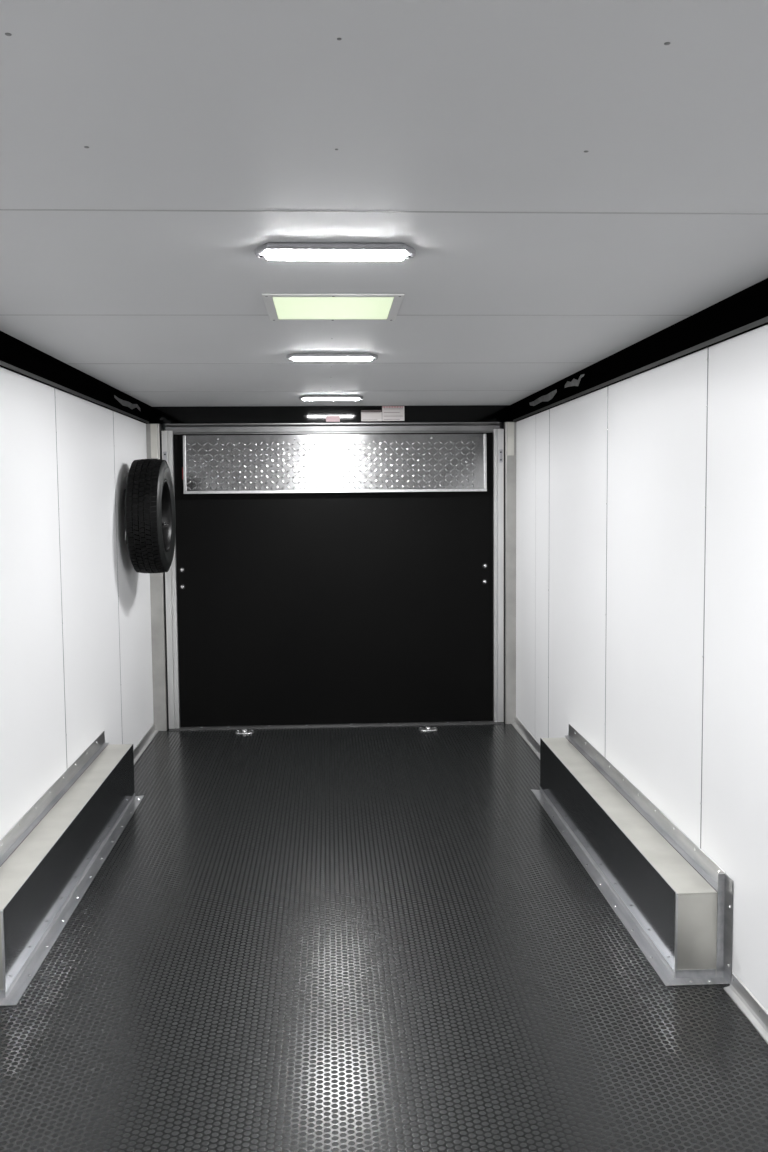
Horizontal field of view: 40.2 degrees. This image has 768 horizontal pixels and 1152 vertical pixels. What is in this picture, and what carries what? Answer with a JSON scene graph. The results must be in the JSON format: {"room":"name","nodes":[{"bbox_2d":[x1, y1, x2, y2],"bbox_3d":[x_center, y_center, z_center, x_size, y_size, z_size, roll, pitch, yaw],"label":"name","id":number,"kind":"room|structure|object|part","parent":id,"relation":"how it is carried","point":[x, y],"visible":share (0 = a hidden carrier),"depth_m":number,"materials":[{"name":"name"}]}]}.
{"room":"cargo space","nodes":[
{"label":"cargo space","id":0,"kind":"room"},
{"bbox_2d":[0,367,153,839],"bbox_3d":[-1.312,0.324,2.240,0.052,2.130,9.850,-1,4,-3],"label":"wall","id":1,"kind":"structure","parent":0,"point":[76,641],"depth_m":4.63,"materials":[{"name":"grey plastic"}]},
{"bbox_2d":[0,331,151,423],"bbox_3d":[-1.270,-0.675,2.060,0.042,0.110,9.540,-1,4,-3],"label":"trim","id":2,"kind":"structure","parent":1,"relation":"attached to","point":[16,356],"depth_m":4.56,"materials":[{"name":"black metal"}]},
{"bbox_2d":[114,395,139,410],"bbox_3d":[-1.470,-0.989,6.033,0.013,0.041,0.822,-1,4,-3],"label":"scrap","id":3,"kind":"object","parent":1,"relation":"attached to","point":[124,403],"visible":1,"depth_m":6.04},
{"bbox_2d":[133,723,157,764],"bbox_3d":[-1.470,1.060,6.211,0.032,0.052,1.500,-1,4,-3],"label":"baseboard","id":4,"kind":"structure","parent":1,"relation":"attached to","point":[148,737],"depth_m":6.53,"materials":[{"name":"metal"}]},
{"bbox_2d":[125,459,175,572],"bbox_3d":[-1.377,-0.348,6.127,0.243,0.666,0.666,-1,4,-3],"label":"tyre","id":5,"kind":"object","parent":1,"relation":"hanging from","point":[150,513],"visible":1,"depth_m":5.87,"materials":[{"name":"black rubber"}]},
{"bbox_2d":[146,424,168,730],"bbox_3d":[-1.492,0.011,7.013,0.098,2.020,0.259,-1,4,-3],"label":"trim","id":6,"kind":"structure","parent":1,"relation":"attached to","point":[153,431],"depth_m":6.92,"materials":[{"name":"metal"}]},
{"bbox_3d":[-1.492,-0.876,6.816,0.043,0.219,0.004,-1,4,-3],"label":"plate","id":7,"kind":"part","parent":6,"relation":"part of","materials":[{"name":"metal"}]},
{"bbox_2d":[173,433,492,726],"bbox_3d":[-0.324,-0.004,6.996,2.160,2.008,0.094,-1,4,-3],"label":"door","id":8,"kind":"structure","parent":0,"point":[336,607],"depth_m":7.00,"materials":[{"name":"black metal"}]},
{"bbox_3d":[-0.316,-0.740,6.917,1.992,0.379,0.048,-1,4,-3],"label":"tread plate panel","id":9,"kind":"part","parent":8,"relation":"part of","materials":[{"name":"silver metal"}]},
{"bbox_2d":[169,721,503,730],"bbox_3d":[-0.311,1.003,7.051,2.235,0.015,0.050,-1,4,-3],"label":"trim","id":10,"kind":"structure","parent":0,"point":[461,722],"depth_m":7.04,"materials":[{"name":"grey metal"}]},
{"bbox_2d":[0,0,767,406],"bbox_3d":[-0.089,-0.778,2.220,2.520,0.052,9.850,-1,4,-3],"label":"ceiling","id":11,"kind":"structure","parent":0,"point":[570,183],"depth_m":1.95,"materials":[{"name":"grey"}]},
{"bbox_2d":[299,395,362,399],"bbox_3d":[-0.312,-1.048,6.190,0.380,0.021,0.116,-1,4,-3],"label":"recessed light","id":12,"kind":"object","parent":11,"relation":"in","point":[308,397],"visible":1,"depth_m":6.14,"materials":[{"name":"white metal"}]},
{"bbox_2d":[286,353,377,360],"bbox_3d":[-0.214,-0.907,4.358,0.380,0.021,0.116,-1,4,-3],"label":"recessed light","id":13,"kind":"object","parent":11,"relation":"in","point":[295,356],"visible":1,"depth_m":4.31,"materials":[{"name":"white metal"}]},
{"bbox_2d":[262,293,404,320],"bbox_3d":[-0.158,-0.829,3.252,0.412,0.008,0.444,-1,4,-3],"label":"ceiling vent","id":14,"kind":"object","parent":11,"relation":"in","point":[279,306],"visible":1,"depth_m":3.22,"materials":[{"name":"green plastic"}]},
{"bbox_2d":[255,242,415,260],"bbox_3d":[-0.114,-0.762,2.476,0.380,0.021,0.116,-1,4,-3],"label":"recessed light","id":15,"kind":"object","parent":11,"relation":"in","point":[270,250],"visible":1,"depth_m":2.44,"materials":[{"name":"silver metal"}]},
{"bbox_2d":[0,721,767,1151],"bbox_3d":[-0.070,1.395,2.389,2.520,0.050,9.850,-1,4,-3],"label":"floor","id":16,"kind":"structure","parent":0,"point":[382,938],"depth_m":3.33,"materials":[{"name":"black rubber"}]},
{"bbox_2d":[0,731,143,1005],"bbox_3d":[-1.285,1.058,4.312,0.199,0.344,2.279,-1,4,-3],"label":"wheel well","id":17,"kind":"object","parent":16,"relation":"on","point":[49,859],"visible":1,"depth_m":4.01,"materials":[{"name":"metal"}]},
{"bbox_3d":[-1.253,1.175,3.244,0.150,0.276,0.003,-1,4,-3],"label":"panel","id":18,"kind":"part","parent":17,"relation":"part of","materials":[{"name":"metal"}]},
{"bbox_3d":[-1.311,0.952,4.320,0.152,0.003,2.182,-1,4,-3],"label":"panel","id":19,"kind":"part","parent":17,"relation":"part of","materials":[{"name":"metal"}]},
{"bbox_2d":[235,729,253,733],"bbox_3d":[-0.914,1.019,6.895,0.125,0.016,0.100,-1,4,-3],"label":"ring","id":20,"kind":"object","parent":16,"relation":"on","point":[244,731],"visible":1,"depth_m":6.89,"materials":[{"name":"metal"}]},
{"bbox_2d":[419,726,437,730],"bbox_3d":[0.291,1.006,6.935,0.125,0.016,0.100,-1,4,-3],"label":"ring","id":21,"kind":"object","parent":16,"relation":"on","point":[427,728],"visible":1,"depth_m":6.93,"materials":[{"name":"silver metal"}]},
{"bbox_2d":[531,724,732,985],"bbox_3d":[0.928,1.033,4.393,0.204,0.344,2.239,-1,4,-3],"label":"wheel well","id":22,"kind":"object","parent":16,"relation":"on","point":[675,902],"visible":1,"depth_m":3.81,"materials":[{"name":"metal"}]},
{"bbox_3d":[0.873,1.064,4.410,0.003,0.280,2.145,-1,4,-3],"label":"panel","id":23,"kind":"part","parent":22,"relation":"part of","materials":[{"name":"black metal"}]},
{"bbox_3d":[0.950,0.926,4.403,0.157,0.003,2.142,-1,4,-3],"label":"panel","id":24,"kind":"part","parent":22,"relation":"part of","materials":[{"name":"metal"}]},
{"bbox_3d":[1.009,1.147,3.348,0.155,0.276,0.003,-1,4,-3],"label":"panel","id":25,"kind":"part","parent":22,"relation":"part of","materials":[{"name":"metal"}]},
{"bbox_2d":[516,324,767,1011],"bbox_3d":[1.152,0.293,2.369,0.052,2.130,9.850,-1,4,-3],"label":"wall","id":26,"kind":"structure","parent":0,"point":[642,499],"depth_m":3.90,"materials":[{"name":"grey plastic"}]},
{"bbox_2d":[149,405,512,425],"bbox_3d":[-0.342,-1.066,6.995,2.419,0.110,0.250,-1,4,-3],"label":"trim","id":27,"kind":"structure","parent":26,"relation":"attached to","point":[436,413],"depth_m":6.86,"materials":[{"name":"black metal"}]},
{"bbox_2d":[161,422,503,728],"bbox_3d":[-0.320,-0.002,6.970,2.239,2.008,0.054,-1,4,-3],"label":"door frame","id":28,"kind":"structure","parent":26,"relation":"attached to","point":[437,427],"depth_m":6.94,"materials":[{"name":"silver metal"}]},
{"bbox_2d":[326,416,339,421],"bbox_3d":[-0.334,-1.029,6.873,0.090,0.038,0.001,-1,4,-3],"label":"warning sticker","id":29,"kind":"object","parent":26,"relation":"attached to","point":[328,418],"visible":1,"depth_m":6.87,"materials":[{"name":"pink paper"}]},
{"bbox_2d":[361,410,381,420],"bbox_3d":[-0.082,-1.051,6.884,0.136,0.072,0.001,-1,4,-3],"label":"warning sticker","id":30,"kind":"object","parent":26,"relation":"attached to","point":[366,415],"visible":1,"depth_m":6.88,"materials":[{"name":"grey paper"}]},
{"bbox_2d":[382,406,403,420],"bbox_3d":[0.061,-1.066,6.891,0.146,0.096,0.001,-1,4,-3],"label":"warning sticker","id":31,"kind":"object","parent":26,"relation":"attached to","point":[389,413],"visible":1,"depth_m":6.89,"materials":[{"name":"grey paper"}]},
{"bbox_2d":[500,422,515,723],"bbox_3d":[0.834,-0.019,7.134,0.082,2.020,0.259,-1,4,-3],"label":"trim","id":32,"kind":"structure","parent":26,"relation":"attached to","point":[509,428],"depth_m":7.01,"materials":[{"name":"metal"}]},
{"bbox_3d":[0.837,-0.906,6.938,0.043,0.219,0.004,-1,4,-3],"label":"plate","id":33,"kind":"part","parent":32,"relation":"part of","materials":[{"name":"metal"}]},
{"bbox_2d":[511,717,539,758],"bbox_3d":[0.915,1.029,6.335,0.032,0.052,1.500,-1,4,-3],"label":"baseboard","id":34,"kind":"structure","parent":26,"relation":"attached to","point":[521,729],"depth_m":6.61,"materials":[{"name":"metal"}]},
{"bbox_2d":[529,389,556,405],"bbox_3d":[0.895,-0.994,5.925,0.010,0.041,0.756,-1,4,-3],"label":"scrap","id":35,"kind":"object","parent":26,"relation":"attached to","point":[550,395],"visible":1,"depth_m":5.87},
{"bbox_2d":[565,374,583,387],"bbox_3d":[0.933,-0.947,5.148,0.012,0.044,0.438,-1,4,-3],"label":"scrap","id":36,"kind":"object","parent":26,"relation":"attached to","point":[574,382],"visible":1,"depth_m":5.15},
{"bbox_2d":[510,278,767,421],"bbox_3d":[1.104,-0.705,2.184,0.042,0.110,9.540,-1,4,-3],"label":"trim","id":37,"kind":"structure","parent":26,"relation":"attached to","point":[745,311],"depth_m":3.75,"materials":[{"name":"black metal"}]},
{"bbox_2d":[723,972,767,1043],"bbox_3d":[1.228,1.484,0.438,0.032,0.052,5.715,-1,4,-3],"label":"baseboard","id":38,"kind":"structure","parent":26,"relation":"attached to","point":[738,992],"depth_m":3.13,"materials":[{"name":"metal"}]}
]}

